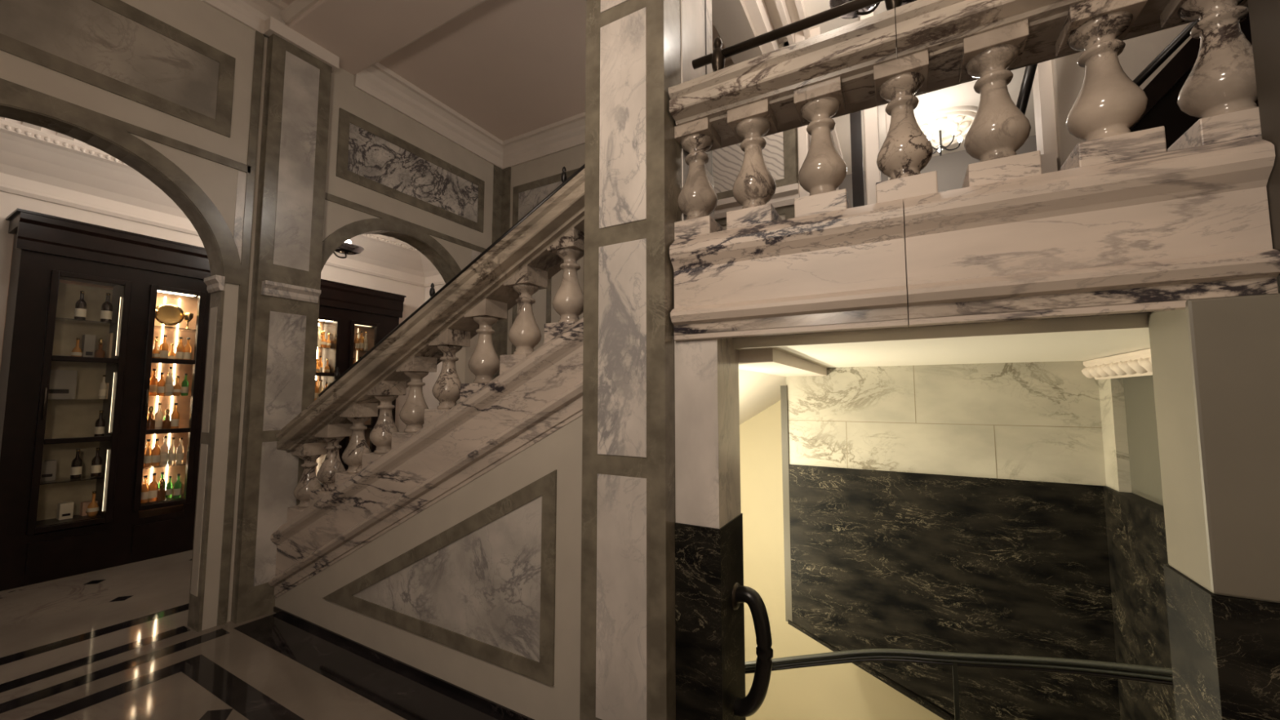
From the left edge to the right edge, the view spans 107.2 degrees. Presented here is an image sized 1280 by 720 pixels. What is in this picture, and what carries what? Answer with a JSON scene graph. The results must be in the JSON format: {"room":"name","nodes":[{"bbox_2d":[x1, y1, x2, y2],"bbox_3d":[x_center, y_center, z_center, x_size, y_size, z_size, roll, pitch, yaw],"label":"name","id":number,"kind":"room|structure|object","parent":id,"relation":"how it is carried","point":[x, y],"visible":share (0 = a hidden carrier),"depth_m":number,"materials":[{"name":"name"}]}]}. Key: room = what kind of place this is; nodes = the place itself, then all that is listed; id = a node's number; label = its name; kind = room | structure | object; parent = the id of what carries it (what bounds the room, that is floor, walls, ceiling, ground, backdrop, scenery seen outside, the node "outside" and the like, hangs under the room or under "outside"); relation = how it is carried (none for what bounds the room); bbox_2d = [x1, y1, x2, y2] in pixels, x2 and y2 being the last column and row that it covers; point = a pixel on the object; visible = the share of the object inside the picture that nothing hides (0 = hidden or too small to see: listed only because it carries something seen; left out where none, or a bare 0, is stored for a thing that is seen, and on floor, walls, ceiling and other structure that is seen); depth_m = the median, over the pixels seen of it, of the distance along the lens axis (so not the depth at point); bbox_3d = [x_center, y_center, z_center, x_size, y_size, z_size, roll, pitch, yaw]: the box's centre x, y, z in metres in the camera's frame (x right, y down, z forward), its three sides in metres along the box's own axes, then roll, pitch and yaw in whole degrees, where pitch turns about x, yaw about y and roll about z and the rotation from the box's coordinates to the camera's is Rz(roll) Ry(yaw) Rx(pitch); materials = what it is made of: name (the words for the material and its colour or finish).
{"room":"historic interior","nodes":[
{"label":"historic interior","id":0,"kind":"room"},
{"bbox_2d":[0,191,424,431],"bbox_3d":[-5.571,-0.201,3.945,0.150,4.100,8.400,-2,-5,29],"label":"wall","id":1,"kind":"structure","parent":0,"point":[9,202],"depth_m":4.70,"materials":[{"name":"paint"}]},
{"bbox_2d":[0,183,445,287],"bbox_3d":[-4.468,-1.520,3.404,2.400,0.050,8.360,-2,-5,29],"label":"trim","id":2,"kind":"structure","parent":1,"relation":"attached to","point":[3,188],"depth_m":4.71,"materials":[{"name":"paint"}]},
{"bbox_2d":[0,0,502,631],"bbox_3d":[-3.512,-0.571,2.376,0.200,4.600,7.630,-2,-5,29],"label":"wall","id":3,"kind":"structure","parent":0,"point":[173,91],"depth_m":3.27,"materials":[{"name":"stone"}]},
{"bbox_2d":[0,116,443,283],"bbox_3d":[-4.467,-1.795,3.427,2.400,0.560,8.366,-2,-5,29],"label":"ceiling","id":4,"kind":"structure","parent":3,"relation":"attached to","point":[34,158],"depth_m":4.41,"materials":[{"name":"paint"}]},
{"bbox_2d":[200,0,733,168],"bbox_3d":[-1.070,-2.765,1.087,5.520,0.260,7.480,-2,-5,29],"label":"trim","id":5,"kind":"structure","parent":3,"relation":"attached to","point":[376,80],"depth_m":4.76,"materials":[{"name":"paint"}]},
{"bbox_2d":[0,550,513,719],"bbox_3d":[-1.572,1.820,2.179,11.000,0.201,9.500,-2,-5,29],"label":"floor","id":6,"kind":"structure","parent":0,"point":[117,642],"depth_m":2.73,"materials":[{"name":"stone"}]},
{"bbox_2d":[0,208,210,591],"bbox_3d":[-4.898,0.354,4.513,0.429,3.080,1.540,-2,-5,29],"label":"display cabinet","id":7,"kind":"object","parent":6,"relation":"on","point":[54,259],"visible":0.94,"depth_m":4.32,"materials":[{"name":"brown wood"}]},
{"bbox_2d":[40,459,57,481],"bbox_3d":[-5.186,0.967,4.123,0.082,0.170,0.100,-2,-5,29],"label":"carton","id":8,"kind":"object","parent":7,"relation":"on","point":[48,472],"visible":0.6,"depth_m":4.11,"materials":[{"name":"white cardboard"}]},
{"bbox_2d":[48,369,77,399],"bbox_3d":[-5.177,0.219,4.197,0.082,0.260,0.200,-2,-5,29],"label":"carton","id":9,"kind":"object","parent":7,"relation":"on","point":[62,385],"visible":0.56,"depth_m":4.20,"materials":[{"name":"white cardboard"}]},
{"bbox_2d":[56,501,74,519],"bbox_3d":[-5.123,1.343,4.208,0.082,0.140,0.080,-2,-5,29],"label":"carton","id":10,"kind":"object","parent":7,"relation":"on","point":[64,509],"visible":1,"depth_m":4.19,"materials":[{"name":"beige cardboard"}]},
{"bbox_2d":[35,514,102,527],"bbox_3d":[-5.088,1.415,4.165,0.300,0.008,0.570,-2,-5,29],"label":"shelf","id":11,"kind":"object","parent":7,"relation":"attached to","point":[50,520],"depth_m":4.15,"materials":[{"name":"brown wood"}]},
{"bbox_2d":[40,475,106,484],"bbox_3d":[-5.088,1.062,4.192,0.300,0.008,0.570,-2,-5,29],"label":"shelf","id":12,"kind":"object","parent":7,"relation":"attached to","point":[59,478],"depth_m":4.21,"materials":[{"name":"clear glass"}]},
{"bbox_2d":[70,448,82,479],"bbox_3d":[-5.048,0.930,4.232,0.066,0.260,0.064,-2,-5,29],"label":"liquor bottle","id":13,"kind":"object","parent":7,"relation":"on","point":[77,463],"visible":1,"depth_m":4.21,"materials":[{"name":"brown glass"}]},
{"bbox_2d":[71,337,82,356],"bbox_3d":[-5.077,-0.100,4.258,0.068,0.198,0.066,-2,-5,29],"label":"liquor bottle","id":14,"kind":"object","parent":7,"relation":"on","point":[77,351],"visible":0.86,"depth_m":4.25,"materials":[{"name":"orange glass"}]},
{"bbox_2d":[74,290,86,319],"bbox_3d":[-5.077,-0.489,4.287,0.069,0.273,0.068,-2,-5,29],"label":"liquor bottle","id":15,"kind":"object","parent":7,"relation":"on","point":[80,312],"visible":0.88,"depth_m":4.27,"materials":[{"name":"brown glass"}]},
{"bbox_2d":[55,317,117,326],"bbox_3d":[-5.088,-0.347,4.299,0.300,0.008,0.570,-2,-5,29],"label":"shelf","id":16,"kind":"object","parent":7,"relation":"attached to","point":[59,321],"depth_m":4.33,"materials":[{"name":"clear glass"}]},
{"bbox_2d":[79,500,97,515],"bbox_3d":[-5.076,1.364,4.352,0.082,0.120,0.100,-2,-5,29],"label":"carton","id":17,"kind":"object","parent":7,"relation":"on","point":[84,504],"visible":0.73,"depth_m":4.31,"materials":[{"name":"beige cardboard"}]},
{"bbox_2d":[81,333,96,357],"bbox_3d":[-5.098,-0.113,4.362,0.082,0.240,0.070,-2,-5,29],"label":"carton","id":18,"kind":"object","parent":7,"relation":"on","point":[88,342],"visible":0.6,"depth_m":4.34,"materials":[{"name":"white cardboard"}]},
{"bbox_2d":[86,491,99,516],"bbox_3d":[-4.989,1.311,4.308,0.076,0.220,0.074,-2,-5,29],"label":"liquor bottle","id":19,"kind":"object","parent":7,"relation":"on","point":[92,509],"visible":1,"depth_m":4.29,"materials":[{"name":"orange glass"}]},
{"bbox_2d":[90,447,102,476],"bbox_3d":[-4.989,0.938,4.336,0.066,0.260,0.064,-2,-5,29],"label":"liquor bottle","id":20,"kind":"object","parent":7,"relation":"on","point":[96,462],"visible":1,"depth_m":4.32,"materials":[{"name":"brown glass"}]},
{"bbox_2d":[93,410,105,436],"bbox_3d":[-4.989,0.592,4.362,0.063,0.247,0.061,-2,-5,29],"label":"liquor bottle","id":21,"kind":"object","parent":7,"relation":"on","point":[100,426],"visible":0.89,"depth_m":4.35,"materials":[{"name":"brown glass"}]},
{"bbox_2d":[93,337,105,357],"bbox_3d":[-5.009,-0.098,4.380,0.068,0.212,0.066,-2,-5,29],"label":"liquor bottle","id":22,"kind":"object","parent":7,"relation":"on","point":[99,353],"visible":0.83,"depth_m":4.37,"materials":[{"name":"brown glass"}]},
{"bbox_2d":[98,374,106,399],"bbox_3d":[-4.989,0.252,4.388,0.048,0.223,0.047,-2,-5,29],"label":"liquor bottle","id":23,"kind":"object","parent":7,"relation":"on","point":[103,386],"visible":1,"depth_m":4.38,"materials":[{"name":"beige"}]},
{"bbox_2d":[100,293,112,322],"bbox_3d":[-4.999,-0.485,4.427,0.072,0.286,0.071,-2,-5,29],"label":"liquor bottle","id":24,"kind":"object","parent":7,"relation":"on","point":[106,313],"visible":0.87,"depth_m":4.41,"materials":[{"name":"brown glass"}]},
{"bbox_2d":[106,333,113,358],"bbox_3d":[-5.020,-0.117,4.503,0.082,0.270,0.070,-2,-5,29],"label":"carton","id":25,"kind":"object","parent":7,"relation":"on","point":[109,344],"visible":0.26,"depth_m":4.46,"materials":[{"name":"brown cardboard"}]},
{"bbox_2d":[140,475,149,503],"bbox_3d":[-4.798,1.251,4.573,0.062,0.258,0.061,-2,-5,29],"label":"liquor bottle","id":26,"kind":"object","parent":7,"relation":"on","point":[145,487],"visible":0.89,"depth_m":4.56,"materials":[{"name":"orange glass"}]},
{"bbox_2d":[143,439,151,466],"bbox_3d":[-4.798,0.907,4.599,0.063,0.263,0.062,-2,-5,29],"label":"liquor bottle","id":27,"kind":"object","parent":7,"relation":"on","point":[148,451],"visible":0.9,"depth_m":4.58,"materials":[{"name":"orange glass"}]},
{"bbox_2d":[146,405,155,429],"bbox_3d":[-4.798,0.574,4.624,0.078,0.243,0.076,-2,-5,29],"label":"liquor bottle","id":28,"kind":"object","parent":7,"relation":"on","point":[150,421],"visible":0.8,"depth_m":4.61,"materials":[{"name":"brown glass"}]},
{"bbox_2d":[147,472,158,502],"bbox_3d":[-4.769,1.248,4.625,0.066,0.273,0.064,-2,-5,29],"label":"liquor bottle","id":29,"kind":"object","parent":7,"relation":"on","point":[153,494],"visible":1,"depth_m":4.61,"materials":[{"name":"orange glass"}]},
{"bbox_2d":[149,368,157,395],"bbox_3d":[-4.880,0.224,4.731,0.065,0.271,0.064,-2,-5,29],"label":"liquor bottle","id":30,"kind":"object","parent":7,"relation":"on","point":[153,380],"visible":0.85,"depth_m":4.71,"materials":[{"name":"orange glass"}]},
{"bbox_2d":[151,438,160,466],"bbox_3d":[-4.769,0.910,4.651,0.064,0.264,0.062,-2,-5,29],"label":"liquor bottle","id":31,"kind":"object","parent":7,"relation":"on","point":[156,451],"visible":1,"depth_m":4.63,"materials":[{"name":"orange glass"}]},
{"bbox_2d":[151,339,159,358],"bbox_3d":[-4.798,-0.094,4.675,0.072,0.210,0.070,-2,-5,29],"label":"liquor bottle","id":32,"kind":"object","parent":7,"relation":"on","point":[156,353],"visible":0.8,"depth_m":4.67,"materials":[{"name":"orange glass"}]},
{"bbox_2d":[154,403,163,429],"bbox_3d":[-4.769,0.563,4.678,0.059,0.274,0.057,-2,-5,29],"label":"liquor bottle","id":33,"kind":"object","parent":7,"relation":"on","point":[158,415],"visible":0.82,"depth_m":4.66,"materials":[{"name":"beige"}]},
{"bbox_2d":[156,373,164,395],"bbox_3d":[-4.769,0.242,4.702,0.056,0.231,0.054,-2,-5,29],"label":"liquor bottle","id":34,"kind":"object","parent":7,"relation":"on","point":[161,384],"visible":1,"depth_m":4.68,"materials":[{"name":"orange glass"}]},
{"bbox_2d":[156,478,165,501],"bbox_3d":[-4.740,1.282,4.675,0.068,0.212,0.066,-2,-5,29],"label":"liquor bottle","id":35,"kind":"object","parent":7,"relation":"on","point":[161,493],"visible":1,"depth_m":4.66,"materials":[{"name":"brown glass"}]},
{"bbox_2d":[140,494,183,505],"bbox_3d":[-4.807,1.393,4.670,0.300,0.008,0.500,-2,-5,29],"label":"shelf","id":36,"kind":"object","parent":7,"relation":"attached to","point":[171,499],"depth_m":4.67,"materials":[{"name":"brown wood"}]},
{"bbox_2d":[159,334,168,358],"bbox_3d":[-4.769,-0.118,4.730,0.064,0.267,0.063,-2,-5,29],"label":"liquor bottle","id":37,"kind":"object","parent":7,"relation":"on","point":[163,349],"visible":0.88,"depth_m":4.71,"materials":[{"name":"orange glass"}]},
{"bbox_2d":[159,435,168,465],"bbox_3d":[-4.740,0.903,4.704,0.061,0.286,0.060,-2,-5,29],"label":"liquor bottle","id":38,"kind":"object","parent":7,"relation":"on","point":[164,449],"visible":1,"depth_m":4.69,"materials":[{"name":"beige"}]},
{"bbox_2d":[142,461,186,469],"bbox_3d":[-4.807,1.051,4.696,0.300,0.008,0.500,-2,-5,29],"label":"shelf","id":39,"kind":"object","parent":7,"relation":"attached to","point":[184,462],"depth_m":4.66,"materials":[{"name":"clear glass"}]},
{"bbox_2d":[161,408,171,429],"bbox_3d":[-4.740,0.597,4.728,0.068,0.213,0.067,-2,-5,29],"label":"liquor bottle","id":40,"kind":"object","parent":7,"relation":"on","point":[166,424],"visible":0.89,"depth_m":4.72,"materials":[{"name":"brown glass"}]},
{"bbox_2d":[164,366,173,395],"bbox_3d":[-4.740,0.216,4.757,0.062,0.292,0.061,-2,-5,29],"label":"liquor bottle","id":41,"kind":"object","parent":7,"relation":"on","point":[169,384],"visible":1,"depth_m":4.74,"materials":[{"name":"beige"}]},
{"bbox_2d":[155,302,183,327],"bbox_3d":[-4.837,-0.450,4.839,0.080,0.260,0.230,-2,-5,29],"label":"plate","id":42,"kind":"object","parent":7,"relation":"on","point":[169,314],"visible":0.84,"depth_m":4.83,"materials":[{"name":"gold metal"}]},
{"bbox_2d":[165,475,173,497],"bbox_3d":[-4.792,1.291,4.807,0.051,0.214,0.050,-2,-5,29],"label":"liquor bottle","id":43,"kind":"object","parent":7,"relation":"on","point":[169,488],"visible":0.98,"depth_m":4.79,"materials":[{"name":"green glass"}]},
{"bbox_2d":[167,437,176,464],"bbox_3d":[-4.710,0.917,4.756,0.057,0.265,0.055,-2,-5,29],"label":"liquor bottle","id":44,"kind":"object","parent":7,"relation":"on","point":[172,450],"visible":1,"depth_m":4.74,"materials":[{"name":"beige"}]},
{"bbox_2d":[168,342,175,359],"bbox_3d":[-4.821,-0.074,4.859,0.068,0.198,0.066,-2,-5,29],"label":"liquor bottle","id":45,"kind":"object","parent":7,"relation":"on","point":[171,355],"visible":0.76,"depth_m":4.85,"materials":[{"name":"orange glass"}]},
{"bbox_2d":[170,403,179,428],"bbox_3d":[-4.710,0.573,4.782,0.065,0.270,0.064,-2,-5,29],"label":"liquor bottle","id":46,"kind":"object","parent":7,"relation":"on","point":[175,416],"visible":0.85,"depth_m":4.76,"materials":[{"name":"orange glass"}]},
{"bbox_2d":[154,325,195,333],"bbox_3d":[-4.807,-0.319,4.801,0.300,0.008,0.500,-2,-5,29],"label":"shelf","id":47,"kind":"object","parent":7,"relation":"attached to","point":[159,329],"depth_m":4.88,"materials":[{"name":"clear glass"}]},
{"bbox_2d":[157,290,195,296],"bbox_3d":[-4.732,-0.684,4.798,0.120,0.010,0.320,-2,-5,29],"label":"light","id":48,"kind":"object","parent":7,"relation":"attached to","point":[157,291],"depth_m":4.81,"materials":[{"name":"white"}]},
{"bbox_2d":[173,377,181,395],"bbox_3d":[-4.710,0.269,4.805,0.067,0.193,0.065,-2,-5,29],"label":"liquor bottle","id":49,"kind":"object","parent":7,"relation":"on","point":[177,389],"visible":1,"depth_m":4.79,"materials":[{"name":"orange"}]},
{"bbox_2d":[173,473,182,498],"bbox_3d":[-4.681,1.276,4.781,0.057,0.240,0.056,-2,-5,29],"label":"liquor bottle","id":50,"kind":"object","parent":7,"relation":"on","point":[177,486],"visible":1,"depth_m":4.76,"materials":[{"name":"green glass"}]},
{"bbox_2d":[175,437,184,463],"bbox_3d":[-4.681,0.923,4.808,0.056,0.262,0.055,-2,-5,29],"label":"liquor bottle","id":51,"kind":"object","parent":7,"relation":"on","point":[180,452],"visible":1,"depth_m":4.79,"materials":[{"name":"beige"}]},
{"bbox_2d":[175,337,184,359],"bbox_3d":[-4.710,-0.106,4.834,0.062,0.258,0.061,-2,-5,29],"label":"liquor bottle","id":52,"kind":"object","parent":7,"relation":"on","point":[180,349],"visible":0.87,"depth_m":4.82,"materials":[{"name":"orange glass"}]},
{"bbox_2d":[181,373,188,395],"bbox_3d":[-4.681,0.254,4.859,0.055,0.230,0.054,-2,-5,29],"label":"liquor bottle","id":53,"kind":"object","parent":7,"relation":"on","point":[184,387],"visible":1,"depth_m":4.84,"materials":[{"name":"green glass"}]},
{"bbox_2d":[183,337,191,359],"bbox_3d":[-4.681,-0.102,4.886,0.062,0.259,0.061,-2,-5,29],"label":"liquor bottle","id":54,"kind":"object","parent":7,"relation":"on","point":[188,348],"visible":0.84,"depth_m":4.87,"materials":[{"name":"orange glass"}]},
{"bbox_2d":[182,312,194,328],"bbox_3d":[-4.704,-0.400,4.910,0.084,0.170,0.084,-2,-5,29],"label":"goblet","id":55,"kind":"object","parent":7,"relation":"on","point":[188,317],"visible":0.87,"depth_m":4.89,"materials":[{"name":"gold metal"}]},
{"bbox_2d":[230,16,339,624],"bbox_3d":[-2.661,-0.359,3.571,0.144,4.360,0.490,-2,-5,29],"label":"marble pilaster","id":56,"kind":"object","parent":6,"relation":"on","point":[281,375],"visible":0.88,"depth_m":3.52,"materials":[{"name":"stone"}]},
{"bbox_2d":[315,279,406,487],"bbox_3d":[-3.970,0.520,6.163,0.429,3.000,1.580,-2,-5,29],"label":"display cabinet","id":57,"kind":"object","parent":6,"relation":"on","point":[345,310],"visible":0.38,"depth_m":6.19,"materials":[{"name":"brown wood"}]},
{"bbox_2d":[314,379,319,400],"bbox_3d":[-4.076,0.387,5.934,0.065,0.270,0.063,-2,-5,29],"label":"liquor bottle","id":58,"kind":"object","parent":57,"relation":"on","point":[316,396],"visible":0.73,"depth_m":5.92,"materials":[{"name":"orange glass"}]},
{"bbox_2d":[317,325,321,346],"bbox_3d":[-4.076,-0.295,5.986,0.059,0.277,0.058,-2,-5,29],"label":"liquor bottle","id":59,"kind":"object","parent":57,"relation":"on","point":[319,335],"visible":0.7,"depth_m":5.97,"materials":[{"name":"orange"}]},
{"bbox_2d":[320,330,327,347],"bbox_3d":[-4.047,-0.264,6.036,0.077,0.222,0.075,-2,-5,29],"label":"liquor bottle","id":60,"kind":"object","parent":57,"relation":"on","point":[323,341],"visible":0.97,"depth_m":6.02,"materials":[{"name":"orange glass"}]},
{"bbox_2d":[354,333,359,350],"bbox_3d":[-3.842,-0.246,6.402,0.059,0.243,0.057,-2,-5,29],"label":"liquor bottle","id":61,"kind":"object","parent":57,"relation":"on","point":[356,340],"visible":0.99,"depth_m":6.38,"materials":[{"name":"orange glass"}]},
{"bbox_2d":[359,331,364,351],"bbox_3d":[-3.812,-0.257,6.456,0.066,0.273,0.064,-2,-5,29],"label":"liquor bottle","id":62,"kind":"object","parent":57,"relation":"on","point":[361,339],"visible":0.95,"depth_m":6.43,"materials":[{"name":"orange glass"}]},
{"bbox_2d":[363,332,368,351],"bbox_3d":[-3.783,-0.252,6.508,0.058,0.270,0.056,-2,-5,29],"label":"liquor bottle","id":63,"kind":"object","parent":57,"relation":"on","point":[366,340],"visible":0.97,"depth_m":6.49,"materials":[{"name":"beige"}]},
{"bbox_2d":[273,414,582,719],"bbox_3d":[-0.762,0.856,3.668,3.245,1.950,2.177,-2,-5,29],"label":"wall","id":64,"kind":"structure","parent":6,"relation":"on","point":[476,595],"depth_m":2.42,"materials":[{"name":"stone"}]},
{"bbox_2d":[268,168,584,598],"bbox_3d":[-1.371,0.412,2.949,2.770,2.549,0.370,-2,-5,29],"label":"balustrade","id":65,"kind":"object","parent":64,"relation":"on","point":[536,393],"visible":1,"depth_m":2.70,"materials":[{"name":"beige stone"}]},
{"bbox_2d":[318,164,584,396],"bbox_3d":[-1.323,-0.346,3.067,2.682,1.484,0.035,-2,-5,29],"label":"handrail","id":66,"kind":"object","parent":65,"relation":"on","point":[564,179],"visible":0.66,"depth_m":2.96,"materials":[{"name":"black metal"}]},
{"bbox_2d":[579,0,714,719],"bbox_3d":[0.116,-0.458,2.280,0.527,4.360,0.620,-2,-5,29],"label":"marble pillar","id":67,"kind":"structure","parent":6,"relation":"on","point":[636,169],"depth_m":2.01,"materials":[{"name":"beige stone"}]},
{"bbox_2d":[422,284,444,427],"bbox_3d":[-2.284,0.028,6.944,2.950,4.100,0.140,-2,-5,29],"label":"wall","id":68,"kind":"structure","parent":0,"point":[429,380],"depth_m":7.40,"materials":[{"name":"paint"}]},
{"bbox_2d":[280,0,731,141],"bbox_3d":[-0.426,-2.968,0.798,7.300,0.100,7.580,-2,-5,29],"label":"ceiling","id":69,"kind":"structure","parent":0,"point":[513,68],"depth_m":4.24,"materials":[{"name":"paint"}]},
{"bbox_2d":[497,41,799,375],"bbox_3d":[-0.187,-0.340,4.745,3.520,4.700,0.230,-2,-5,29],"label":"wall","id":70,"kind":"structure","parent":0,"point":[525,185],"depth_m":5.14,"materials":[{"name":"stone"}]},
{"bbox_2d":[711,0,764,64],"bbox_3d":[0.625,-2.675,3.462,0.240,0.240,1.680,-2,-5,29],"label":"trim","id":71,"kind":"structure","parent":70,"relation":"attached to","point":[731,20],"depth_m":3.59,"materials":[{"name":"paint"}]},
{"bbox_2d":[795,11,890,204],"bbox_3d":[1.655,-1.450,3.796,0.700,2.670,0.170,-2,-5,29],"label":"door","id":72,"kind":"structure","parent":70,"relation":"in","point":[871,125],"depth_m":3.65,"materials":[{"name":"paint"}]},
{"bbox_2d":[849,111,864,207],"bbox_3d":[1.721,-1.296,3.719,0.080,2.350,0.040,-2,-5,29],"label":"door","id":73,"kind":"structure","parent":72,"relation":"attached to","point":[858,193],"depth_m":3.72,"materials":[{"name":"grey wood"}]},
{"bbox_2d":[674,337,746,719],"bbox_3d":[0.300,1.550,1.953,0.195,3.305,0.293,-2,-5,29],"label":"wall","id":74,"kind":"structure","parent":0,"point":[709,634],"depth_m":1.91,"materials":[{"name":"stone"}]},
{"bbox_2d":[731,582,773,717],"bbox_3d":[0.447,1.191,1.934,0.206,0.519,0.110,-2,-5,29],"label":"handrail","id":75,"kind":"object","parent":74,"relation":"attached to","point":[747,706],"visible":0.88,"depth_m":1.87,"materials":[{"name":"black metal"}]},
{"bbox_2d":[737,348,826,376],"bbox_3d":[0.870,0.040,2.893,0.300,0.060,1.710,-2,-5,29],"label":"trim","id":76,"kind":"structure","parent":74,"relation":"attached to","point":[768,361],"depth_m":2.42,"materials":[{"name":"paint"}]},
{"bbox_2d":[738,368,786,424],"bbox_3d":[0.281,0.654,3.843,1.700,1.060,2.850,-2,-5,29],"label":"ceiling","id":77,"kind":"structure","parent":0,"point":[757,391],"depth_m":3.73,"materials":[{"name":"paint"}]},
{"bbox_2d":[783,39,838,190],"bbox_3d":[2.025,-1.353,5.276,0.100,2.800,3.020,-2,-5,29],"label":"wall","id":78,"kind":"structure","parent":0,"point":[786,40],"depth_m":4.08,"materials":[{"name":"paint"}]},
{"bbox_2d":[742,0,843,159],"bbox_3d":[1.469,-2.655,4.377,0.340,0.220,4.100,-2,-5,29],"label":"trim","id":79,"kind":"structure","parent":78,"relation":"attached to","point":[758,13],"depth_m":3.70,"materials":[{"name":"paint"}]},
{"bbox_2d":[739,400,944,719],"bbox_3d":[2.092,2.216,4.403,4.400,4.550,0.100,-2,-5,29],"label":"wall","id":80,"kind":"structure","parent":0,"point":[838,691],"depth_m":4.72,"materials":[{"name":"beige paint"}]},
{"bbox_2d":[764,0,1035,174],"bbox_3d":[3.303,-2.841,3.776,4.100,0.100,4.980,-2,-5,29],"label":"ceiling","id":81,"kind":"structure","parent":0,"point":[963,94],"depth_m":4.91,"materials":[{"name":"paint"}]},
{"bbox_2d":[829,0,853,8],"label":"lamp","id":82,"kind":"object","parent":81,"relation":"hanging from","point":[833,3],"depth_m":2.80,"materials":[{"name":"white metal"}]},
{"bbox_2d":[840,2,879,18],"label":"lamp","id":83,"kind":"object","parent":81,"relation":"hanging from","point":[860,12],"depth_m":2.81,"materials":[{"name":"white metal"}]},
{"bbox_2d":[927,128,962,155],"bbox_3d":[3.471,-2.519,5.448,0.424,0.248,0.405,-2,-5,29],"label":"chandelier","id":84,"kind":"object","parent":81,"relation":"hanging from","point":[939,148],"visible":0.77,"depth_m":5.39,"materials":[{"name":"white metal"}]},
{"bbox_2d":[915,105,977,150],"bbox_3d":[3.461,-2.643,5.442,0.880,0.042,0.880,-2,-5,29],"label":"ceiling rose","id":85,"kind":"object","parent":81,"relation":"attached to","point":[941,115],"visible":0.57,"depth_m":5.26,"materials":[{"name":"paint"}]},
{"bbox_2d":[838,135,1036,207],"bbox_3d":[4.508,-1.327,5.616,3.900,2.800,0.100,-2,-5,29],"label":"wall","id":86,"kind":"structure","parent":0,"point":[951,168],"depth_m":5.97,"materials":[{"name":"beige paint"}]},
{"bbox_2d":[780,360,1120,719],"bbox_3d":[2.017,1.371,3.142,2.040,2.677,0.180,-2,-5,29],"label":"wall","id":87,"kind":"structure","parent":0,"point":[948,508],"depth_m":3.06,"materials":[{"name":"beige stone"}]},
{"bbox_2d":[733,275,1279,368],"bbox_3d":[1.741,-0.126,2.366,2.455,0.190,1.760,-2,-5,29],"label":"ceiling","id":88,"kind":"structure","parent":0,"point":[1082,338],"depth_m":1.92,"materials":[{"name":"white paint"}]},
{"bbox_2d":[1081,348,1176,719],"bbox_3d":[2.329,1.573,1.958,0.198,3.260,1.890,-2,-5,29],"label":"wall","id":89,"kind":"structure","parent":0,"point":[1137,548],"depth_m":2.41,"materials":[{"name":"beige stone"}]},
{"bbox_2d":[745,648,1173,719],"bbox_3d":[1.156,1.825,2.034,2.013,1.569,0.342,-2,-5,29],"label":"guard rail","id":90,"kind":"object","parent":89,"relation":"attached to","point":[954,660],"visible":0.73,"depth_m":2.05,"materials":[{"name":"black metal"}]},
{"bbox_2d":[1117,22,1192,89],"bbox_3d":[3.800,-1.540,2.617,2.000,2.670,0.100,-2,-5,29],"label":"wall","id":91,"kind":"structure","parent":0,"point":[1138,52],"depth_m":2.94,"materials":[{"name":"paint"}]},
{"bbox_2d":[1032,51,1085,173],"bbox_3d":[2.782,-1.500,3.151,0.300,2.670,0.360,-2,-5,29],"label":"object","id":92,"kind":"structure","parent":91,"relation":"attached to","point":[1057,83],"depth_m":3.07,"materials":[{"name":"paint"}]},
{"bbox_2d":[1147,293,1279,719],"bbox_3d":[1.911,1.478,0.999,0.946,3.305,0.252,-2,-5,29],"label":"wall","id":93,"kind":"structure","parent":0,"point":[1215,362],"depth_m":1.20,"materials":[{"name":"white paint"}]},
{"bbox_2d":[1247,0,1279,275],"bbox_3d":[1.899,-1.481,1.030,0.778,2.510,0.130,-2,-5,29],"label":"wall","id":94,"kind":"structure","parent":0,"point":[1264,15],"depth_m":1.18,"materials":[{"name":"stone"}]},
{"bbox_2d":[284,0,484,75],"bbox_3d":[-0.319,-2.749,2.618,5.700,0.260,0.560,-2,-5,29],"label":"ceiling","id":95,"kind":"structure","parent":94,"relation":"attached to","point":[362,33],"depth_m":3.57,"materials":[{"name":"paint"}]},
{"bbox_3d":[-4.495,-2.117,3.545,2.560,0.100,8.500,-2,-5,29],"label":"ceiling","id":96,"kind":"structure","parent":0,"visible":0},
{"bbox_2d":[333,239,364,258],"bbox_3d":[-3.259,-1.508,4.954,0.709,0.900,0.330,0,-4,1],"label":"lamp","id":97,"kind":"object","parent":96,"relation":"hanging from","point":[347,247],"visible":0.42,"depth_m":4.88,"materials":[{"name":"brown metal"}]},
{"bbox_3d":[1.809,-0.222,2.484,2.445,0.020,1.900,-2,-5,29],"label":"floor","id":98,"kind":"structure","parent":0,"visible":0},
{"bbox_2d":[668,0,1279,341],"bbox_3d":[1.006,-0.653,1.697,1.887,1.100,0.370,-2,-5,29],"label":"balcony balustrade","id":99,"kind":"object","parent":98,"relation":"on","point":[1127,224],"visible":0.99,"depth_m":1.52,"materials":[{"name":"beige stone"}]},
{"bbox_2d":[692,0,902,71],"bbox_3d":[1.165,-1.353,1.679,2.100,0.298,0.063,-2,-5,29],"label":"metal handrail","id":100,"kind":"object","parent":99,"relation":"on","point":[717,58],"visible":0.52,"depth_m":1.99,"materials":[{"name":"brown metal"}]},
{"bbox_2d":[1128,7,1273,248],"bbox_3d":[3.299,-1.771,2.219,1.870,3.030,0.352,-2,-5,29],"label":"stairs","id":101,"kind":"structure","parent":98,"relation":"on","point":[1162,91],"depth_m":2.41,"materials":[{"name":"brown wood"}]},
{"bbox_2d":[1016,63,1037,115],"bbox_3d":[2.478,-1.827,3.001,0.355,1.214,0.060,-2,-5,29],"label":"rail","id":102,"kind":"object","parent":101,"relation":"attached to","point":[1029,71],"visible":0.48,"depth_m":2.98,"materials":[{"name":"black metal"}]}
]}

